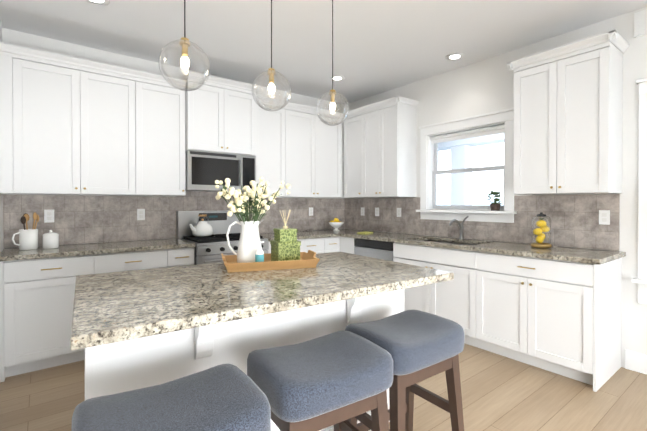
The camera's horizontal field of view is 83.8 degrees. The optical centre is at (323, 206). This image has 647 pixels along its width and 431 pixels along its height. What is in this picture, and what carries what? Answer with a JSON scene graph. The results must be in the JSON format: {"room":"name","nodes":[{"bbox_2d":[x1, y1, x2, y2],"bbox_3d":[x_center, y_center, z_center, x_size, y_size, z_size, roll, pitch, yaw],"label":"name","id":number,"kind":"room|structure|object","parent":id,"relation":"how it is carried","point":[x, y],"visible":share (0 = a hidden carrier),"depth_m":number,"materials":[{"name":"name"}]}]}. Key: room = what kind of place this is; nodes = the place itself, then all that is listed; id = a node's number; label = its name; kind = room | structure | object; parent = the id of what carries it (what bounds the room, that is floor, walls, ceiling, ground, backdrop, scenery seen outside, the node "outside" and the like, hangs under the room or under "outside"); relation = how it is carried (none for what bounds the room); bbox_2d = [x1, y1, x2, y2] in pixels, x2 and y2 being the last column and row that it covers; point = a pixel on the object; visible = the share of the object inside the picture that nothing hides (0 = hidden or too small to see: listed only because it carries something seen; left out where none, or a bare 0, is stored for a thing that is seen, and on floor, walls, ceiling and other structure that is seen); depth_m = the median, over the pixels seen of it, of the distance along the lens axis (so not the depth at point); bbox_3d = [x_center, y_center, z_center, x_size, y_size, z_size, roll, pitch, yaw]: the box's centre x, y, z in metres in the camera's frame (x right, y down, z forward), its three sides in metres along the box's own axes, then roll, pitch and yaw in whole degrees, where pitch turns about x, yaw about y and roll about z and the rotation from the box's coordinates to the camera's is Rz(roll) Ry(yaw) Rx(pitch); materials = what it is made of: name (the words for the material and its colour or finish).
{"room":"kitchen","nodes":[
{"label":"kitchen","id":0,"kind":"room"},
{"bbox_2d":[0,20,3,252],"bbox_3d":[-0.234,-0.097,-0.200,0.110,2.780,8.200,0,0,-38],"label":"wall","id":1,"kind":"structure","parent":0,"point":[1,226],"depth_m":2.92,"materials":[{"name":"paint"}]},
{"bbox_2d":[2,28,344,247],"bbox_3d":[-2.560,-0.121,3.282,7.500,2.780,0.150,0,0,-38],"label":"wall","id":2,"kind":"structure","parent":0,"point":[13,37],"depth_m":3.53,"materials":[{"name":"paint"}]},
{"bbox_2d":[0,50,143,195],"bbox_3d":[-2.211,-0.651,3.232,1.006,1.098,0.348,0,0,-38],"label":"upper cabinet","id":3,"kind":"object","parent":2,"relation":"attached to","point":[77,126],"depth_m":3.06,"materials":[{"name":"white wood"}]},
{"bbox_2d":[144,78,185,195],"bbox_3d":[-1.705,-0.654,3.629,0.515,1.098,0.348,0,0,-38],"label":"upper cabinet","id":4,"kind":"object","parent":2,"relation":"attached to","point":[164,104],"depth_m":3.53,"materials":[{"name":"white wood"}]},
{"bbox_2d":[3,191,344,247],"bbox_3d":[-1.195,0.091,4.249,3.858,0.512,0.011,0,0,-38],"label":"wall tile","id":5,"kind":"structure","parent":2,"relation":"attached to","point":[79,219],"depth_m":3.64,"materials":[{"name":"grey tile"}]},
{"bbox_2d":[44,210,53,222],"bbox_3d":[-2.464,0.089,3.242,0.072,0.116,0.008,0,0,-38],"label":"electrical outlet","id":6,"kind":"object","parent":5,"relation":"attached to","point":[48,216],"visible":1,"depth_m":3.24,"materials":[{"name":"white plastic"}]},
{"bbox_2d":[137,209,144,219],"bbox_3d":[-1.874,0.086,3.704,0.072,0.116,0.008,0,0,-38],"label":"electrical outlet","id":7,"kind":"object","parent":5,"relation":"attached to","point":[140,214],"visible":1,"depth_m":3.70,"materials":[{"name":"white plastic"}]},
{"bbox_2d":[309,207,312,215],"bbox_3d":[-0.173,0.077,5.036,0.072,0.116,0.008,0,0,-38],"label":"electrical outlet","id":8,"kind":"object","parent":5,"relation":"attached to","point":[310,211],"visible":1,"depth_m":5.03,"materials":[{"name":"white plastic"}]},
{"bbox_2d":[182,71,257,155],"bbox_3d":[-1.172,-0.957,3.984,0.757,0.773,0.443,0,0,-38],"label":"upper cabinet","id":9,"kind":"object","parent":2,"relation":"attached to","point":[220,117],"visible":0.77,"depth_m":3.82,"materials":[{"name":"white wood"}]},
{"bbox_2d":[185,150,255,191],"bbox_3d":[-1.168,-0.366,3.984,0.757,0.401,0.430,0,0,-38],"label":"microwave","id":10,"kind":"object","parent":9,"relation":"attached to","point":[205,170],"visible":0.83,"depth_m":3.80,"materials":[{"name":"silver metal"}]},
{"bbox_2d":[242,99,289,197],"bbox_3d":[-0.712,-0.659,4.406,0.476,1.098,0.348,0,0,-38],"label":"upper cabinet","id":11,"kind":"object","parent":2,"relation":"attached to","point":[272,155],"depth_m":4.29,"materials":[{"name":"white wood"}]},
{"bbox_2d":[290,107,341,197],"bbox_3d":[-0.233,-0.662,4.782,0.976,1.098,0.348,0,0,-38],"label":"upper cabinet","id":12,"kind":"object","parent":2,"relation":"attached to","point":[300,149],"depth_m":4.65,"materials":[{"name":"white wood"}]},
{"bbox_2d":[342,115,344,197],"bbox_3d":[0.258,-0.665,5.166,0.427,1.098,0.348,0,0,-38],"label":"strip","id":13,"kind":"object","parent":2,"relation":"attached to","point":[342,115],"depth_m":4.98,"materials":[{"name":"white wood"}]},
{"bbox_2d":[0,343,646,430],"bbox_3d":[0.015,1.341,0.004,7.500,0.100,8.500,0,0,-38],"label":"floor","id":14,"kind":"structure","parent":0,"point":[500,392],"depth_m":2.38,"materials":[{"name":"brown wood"}]},
{"bbox_2d":[0,254,103,381],"bbox_3d":[-2.270,0.833,3.025,0.646,0.876,0.618,0,0,-38],"label":"base cabinet","id":15,"kind":"object","parent":14,"relation":"on","point":[36,303],"depth_m":2.74,"materials":[{"name":"white wood"}]},
{"bbox_2d":[104,249,175,272],"bbox_3d":[-1.837,0.831,3.363,0.686,0.876,0.618,0,0,-38],"label":"base cabinet","id":16,"kind":"object","parent":14,"relation":"on","point":[152,259],"depth_m":3.15,"materials":[{"name":"white wood"}]},
{"bbox_2d":[71,364,270,430],"bbox_3d":[-0.446,0.927,1.076,0.500,0.714,0.390,0,0,-35],"label":"stool","id":17,"kind":"object","parent":14,"relation":"on","point":[226,397],"visible":1,"depth_m":1.05,"materials":[{"name":"fabric"}]},
{"bbox_2d":[176,247,193,265],"bbox_3d":[-1.540,0.829,3.596,0.304,0.876,0.618,0,0,-38],"label":"base cabinet","id":18,"kind":"object","parent":14,"relation":"on","point":[184,256],"depth_m":3.39,"materials":[{"name":"white wood"}]},
{"bbox_2d":[0,238,194,261],"bbox_3d":[-1.965,0.373,3.245,1.402,0.036,0.643,0,0,-38],"label":"countertop","id":19,"kind":"structure","parent":18,"relation":"on","point":[16,253],"depth_m":3.04,"materials":[{"name":"stone"}]},
{"bbox_2d":[11,213,38,249],"bbox_3d":[-2.453,0.204,2.968,0.139,0.305,0.185,0,0,32],"label":"utensil crock","id":20,"kind":"object","parent":19,"relation":"on","point":[28,239],"visible":1,"depth_m":2.94,"materials":[{"name":"white ceramic"}]},
{"bbox_2d":[42,230,58,248],"bbox_3d":[-2.304,0.278,3.047,0.114,0.155,0.114,0,0,-38],"label":"canister","id":21,"kind":"object","parent":19,"relation":"on","point":[50,239],"visible":1,"depth_m":3.01,"materials":[{"name":"white ceramic"}]},
{"bbox_2d":[176,211,268,264],"bbox_3d":[-1.075,0.645,3.870,0.761,1.180,0.722,0,0,-38],"label":"range","id":22,"kind":"object","parent":14,"relation":"on","point":[213,247],"visible":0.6,"depth_m":3.87,"materials":[{"name":"silver metal"}]},
{"bbox_2d":[190,214,212,236],"bbox_3d":[-1.306,0.203,3.828,0.216,0.231,0.273,0,0,32],"label":"kettle","id":23,"kind":"object","parent":22,"relation":"on","point":[202,228],"visible":1,"depth_m":3.78,"materials":[{"name":"white ceramic"}]},
{"bbox_2d":[84,289,403,430],"bbox_3d":[-0.338,0.839,1.992,1.658,0.877,0.827,0,0,-34],"label":"kitchen island","id":24,"kind":"object","parent":14,"relation":"on","point":[128,365],"visible":0.25,"depth_m":1.57,"materials":[{"name":"white wood"}]},
{"bbox_2d":[71,252,453,349],"bbox_3d":[-0.288,0.380,1.915,1.704,0.040,1.040,0,0,-34],"label":"island countertop","id":25,"kind":"structure","parent":24,"relation":"on","point":[111,307],"depth_m":1.54,"materials":[{"name":"stone"}]},
{"bbox_2d":[221,250,319,272],"bbox_3d":[-0.327,0.320,2.169,0.552,0.075,0.336,0,0,-18],"label":"tray","id":26,"kind":"object","parent":25,"relation":"on","point":[309,259],"visible":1,"depth_m":2.04,"materials":[{"name":"brown wood"}]},
{"bbox_2d":[215,177,290,262],"bbox_3d":[-0.431,0.083,2.166,0.466,0.524,0.406,0,0,-1],"label":"pitcher","id":27,"kind":"object","parent":26,"relation":"on","point":[249,241],"visible":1,"depth_m":2.11,"materials":[{"name":"white ceramic"}]},
{"bbox_2d":[255,241,263,261],"bbox_3d":[-0.364,0.274,2.057,0.051,0.143,0.050,0,0,-38],"label":"soap bottle","id":28,"kind":"object","parent":26,"relation":"on","point":[259,254],"visible":0.69,"depth_m":2.04,"materials":[{"name":"white plastic"}]},
{"bbox_2d":[270,210,300,260],"bbox_3d":[-0.235,0.184,2.224,0.148,0.321,0.148,0,0,-26],"label":"boxes","id":29,"kind":"object","parent":26,"relation":"on","point":[285,244],"visible":0.98,"depth_m":2.17},
{"bbox_2d":[300,237,331,253],"bbox_3d":[-0.348,0.823,4.530,0.552,0.876,0.618,0,0,-38],"label":"base cabinet","id":30,"kind":"object","parent":14,"relation":"on","point":[324,245],"depth_m":4.35,"materials":[{"name":"white wood"}]},
{"bbox_2d":[247,330,392,430],"bbox_3d":[-0.015,0.925,1.426,0.500,0.714,0.390,0,0,-32],"label":"stool","id":31,"kind":"object","parent":14,"relation":"on","point":[337,379],"visible":1,"depth_m":1.31,"materials":[{"name":"fabric"}]},
{"bbox_2d":[332,237,339,251],"bbox_3d":[-0.109,0.821,4.717,0.288,0.876,0.618,0,0,-38],"label":"base cabinet","id":32,"kind":"object","parent":14,"relation":"on","point":[335,240],"depth_m":4.54,"materials":[{"name":"white wood"}]},
{"bbox_2d":[259,229,371,241],"bbox_3d":[-0.146,0.364,4.670,1.685,0.036,0.643,0,0,-38],"label":"countertop","id":33,"kind":"structure","parent":32,"relation":"on","point":[312,234],"depth_m":4.56,"materials":[{"name":"stone"}]},
{"bbox_2d":[329,218,343,230],"bbox_3d":[0.175,0.252,4.950,0.216,0.182,0.216,0,0,-38],"label":"lemon bowl","id":34,"kind":"object","parent":33,"relation":"on","point":[336,224],"visible":1,"depth_m":4.90,"materials":[{"name":"white ceramic"}]},
{"bbox_2d":[340,237,353,253],"bbox_3d":[0.531,0.822,4.676,0.618,0.876,0.270,0,0,-38],"label":"base cabinet","id":35,"kind":"object","parent":14,"relation":"on","point":[346,244],"visible":0.12,"depth_m":4.48,"materials":[{"name":"white wood"}]},
{"bbox_2d":[354,238,393,260],"bbox_3d":[0.800,0.825,4.324,0.612,0.874,0.610,0,0,-38],"label":"dishwasher","id":36,"kind":"object","parent":14,"relation":"on","point":[383,250],"visible":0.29,"depth_m":4.11,"materials":[{"name":"silver metal"}]},
{"bbox_2d":[345,310,463,430],"bbox_3d":[0.391,0.922,1.751,0.500,0.714,0.390,0,0,-35],"label":"stool","id":37,"kind":"object","parent":14,"relation":"on","point":[418,345],"visible":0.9,"depth_m":1.67,"materials":[{"name":"fabric"}]},
{"bbox_2d":[465,251,621,391],"bbox_3d":[1.824,0.833,3.024,0.618,0.876,0.928,0,0,-38],"label":"base cabinet","id":38,"kind":"object","parent":14,"relation":"on","point":[562,318],"depth_m":2.74,"materials":[{"name":"white wood"}]},
{"bbox_2d":[340,216,625,264],"bbox_3d":[1.290,0.327,3.683,0.643,0.451,2.679,0,0,-38],"label":"countertop","id":39,"kind":"structure","parent":38,"relation":"on","point":[587,256],"depth_m":3.17,"materials":[{"name":"stone"}]},
{"bbox_2d":[424,240,474,244],"bbox_3d":[1.272,0.471,3.696,0.420,0.164,0.770,0,0,-38],"label":"sink basin","id":40,"kind":"object","parent":39,"relation":"in","point":[447,241],"depth_m":3.83,"materials":[{"name":"silver metal"}]},
{"bbox_2d":[449,216,468,238],"bbox_3d":[1.415,0.226,3.781,0.253,0.250,0.102,0,0,-38],"label":"faucet","id":41,"kind":"object","parent":39,"relation":"on","point":[460,225],"depth_m":3.84,"materials":[{"name":"silver metal"}]},
{"bbox_2d":[531,212,551,247],"bbox_3d":[1.874,0.204,3.104,0.156,0.302,0.156,0,0,-38],"label":"lemon jar","id":42,"kind":"object","parent":39,"relation":"on","point":[538,231],"visible":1,"depth_m":3.08,"materials":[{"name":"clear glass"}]},
{"bbox_2d":[0,0,646,104],"bbox_3d":[0.015,-1.539,-0.015,7.500,0.100,8.500,0,0,-38],"label":"ceiling","id":43,"kind":"structure","parent":0,"point":[380,46],"depth_m":3.12,"materials":[{"name":"paint"}]},
{"bbox_2d":[86,0,109,5],"bbox_3d":[-1.647,-1.501,2.609,0.176,0.006,0.176,0,0,-38],"label":"recessed light","id":44,"kind":"object","parent":43,"relation":"in","point":[102,2],"visible":1,"depth_m":2.65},
{"bbox_2d":[158,0,209,90],"bbox_3d":[-0.643,-1.019,1.671,0.224,0.962,0.224,0,0,-38],"label":"pendant light","id":45,"kind":"object","parent":43,"relation":"hanging from","point":[184,42],"visible":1,"depth_m":1.66,"materials":[{"name":"clear glass"}]},
{"bbox_2d":[252,0,290,111],"bbox_3d":[-0.295,-1.021,2.046,0.224,0.962,0.224,0,0,-38],"label":"pendant light","id":46,"kind":"object","parent":43,"relation":"hanging from","point":[272,72],"visible":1,"depth_m":2.03,"materials":[{"name":"clear glass"}]},
{"bbox_2d":[316,0,348,125],"bbox_3d":[0.061,-1.024,2.426,0.224,0.962,0.224,0,0,-38],"label":"pendant light","id":47,"kind":"object","parent":43,"relation":"hanging from","point":[332,93],"visible":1,"depth_m":2.42,"materials":[{"name":"clear glass"}]},
{"bbox_2d":[330,76,344,80],"bbox_3d":[0.165,-1.512,4.269,0.176,0.006,0.176,0,0,-38],"label":"recessed light","id":48,"kind":"object","parent":43,"relation":"in","point":[338,78],"visible":0.98,"depth_m":4.27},
{"bbox_2d":[446,53,463,59],"bbox_3d":[1.326,-1.508,3.642,0.176,0.006,0.176,0,0,-38],"label":"recessed light","id":49,"kind":"object","parent":43,"relation":"in","point":[455,56],"visible":0.98,"depth_m":3.63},
{"bbox_2d":[345,7,646,367],"bbox_3d":[2.908,-0.114,2.261,0.150,2.780,8.200,0,0,-38],"label":"wall","id":50,"kind":"structure","parent":0,"point":[481,87],"depth_m":3.05,"materials":[{"name":"paint"}]},
{"bbox_2d":[344,96,418,197],"bbox_3d":[0.694,-0.690,4.643,0.388,1.156,1.007,0,0,-38],"label":"upper cabinet","id":51,"kind":"object","parent":50,"relation":"attached to","point":[379,151],"visible":1,"depth_m":4.38,"materials":[{"name":"white wood"}]},
{"bbox_2d":[416,108,516,222],"bbox_3d":[1.543,-0.395,3.940,0.225,1.110,1.140,0,0,-38],"label":"window","id":52,"kind":"structure","parent":50,"relation":"in","point":[506,212],"depth_m":3.91,"materials":[{"name":"white wood"}]},
{"bbox_2d":[430,125,503,143],"bbox_3d":[1.545,-0.776,3.939,0.044,0.081,0.870,0,0,-38],"label":"window blind","id":53,"kind":"object","parent":52,"relation":"attached to","point":[498,129],"visible":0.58,"depth_m":3.89,"materials":[{"name":"white fabric"}]},
{"bbox_2d":[487,191,501,210],"bbox_3d":[1.723,-0.054,3.625,0.152,0.200,0.159,0,0,-38],"label":"potted plant","id":54,"kind":"object","parent":52,"relation":"on","point":[494,205],"visible":1,"depth_m":3.60,"materials":[{"name":"green plant"}]},
{"bbox_2d":[345,194,619,250],"bbox_3d":[1.332,0.121,4.142,0.011,0.452,3.272,0,0,-38],"label":"wall tile","id":55,"kind":"structure","parent":50,"relation":"attached to","point":[575,221],"depth_m":3.41,"materials":[{"name":"grey tile"}]},
{"bbox_2d":[361,207,364,215],"bbox_3d":[0.554,0.077,5.119,0.008,0.116,0.072,0,0,-38],"label":"electrical outlet","id":56,"kind":"object","parent":55,"relation":"attached to","point":[362,211],"visible":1,"depth_m":5.11,"materials":[{"name":"white plastic"}]},
{"bbox_2d":[375,208,378,215],"bbox_3d":[0.727,0.078,4.898,0.008,0.116,0.072,0,0,-38],"label":"electrical outlet","id":57,"kind":"object","parent":55,"relation":"attached to","point":[376,211],"visible":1,"depth_m":4.89,"materials":[{"name":"white plastic"}]},
{"bbox_2d":[397,208,400,216],"bbox_3d":[0.961,0.080,4.599,0.008,0.116,0.072,0,0,-38],"label":"electrical outlet","id":58,"kind":"object","parent":55,"relation":"attached to","point":[398,212],"visible":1,"depth_m":4.59,"materials":[{"name":"white plastic"}]},
{"bbox_2d":[599,210,609,224],"bbox_3d":[2.275,0.092,2.922,0.008,0.116,0.072,0,0,-38],"label":"electrical outlet","id":59,"kind":"object","parent":55,"relation":"attached to","point":[604,217],"visible":1,"depth_m":2.92,"materials":[{"name":"white plastic"}]},
{"bbox_2d":[507,30,628,194],"bbox_3d":[1.991,-0.679,2.987,0.388,1.156,0.760,0,0,-38],"label":"upper cabinet","id":60,"kind":"object","parent":50,"relation":"attached to","point":[568,114],"visible":1,"depth_m":2.83,"materials":[{"name":"white wood"}]},
{"bbox_2d":[625,349,646,374],"bbox_3d":[3.868,1.210,0.910,0.014,0.150,4.875,0,0,-38],"label":"baseboard","id":61,"kind":"structure","parent":50,"relation":"attached to","point":[636,361],"depth_m":2.76,"materials":[{"name":"white wood"}]},
{"bbox_2d":[632,78,646,304],"bbox_3d":[2.783,-0.107,2.360,0.225,1.705,1.140,0,0,-38],"label":"window","id":62,"kind":"structure","parent":50,"relation":"in","point":[641,280],"depth_m":2.73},
{"bbox_2d":[634,9,646,37],"bbox_3d":[2.546,-1.389,2.579,0.016,0.185,0.500,0,0,-38],"label":"air vent","id":63,"kind":"object","parent":50,"relation":"in","point":[640,23],"visible":1,"depth_m":2.74,"materials":[{"name":"white metal"}]},
{"label":"outside","id":64,"kind":"structure","parent":0,"visible":0},
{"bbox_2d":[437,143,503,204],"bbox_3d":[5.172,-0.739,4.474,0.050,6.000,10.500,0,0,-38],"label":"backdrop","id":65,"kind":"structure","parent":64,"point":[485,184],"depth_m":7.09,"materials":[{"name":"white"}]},
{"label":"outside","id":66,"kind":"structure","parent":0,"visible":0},
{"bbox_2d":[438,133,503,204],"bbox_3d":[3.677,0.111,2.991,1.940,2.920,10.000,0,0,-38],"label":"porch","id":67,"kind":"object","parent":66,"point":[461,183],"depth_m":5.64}
]}

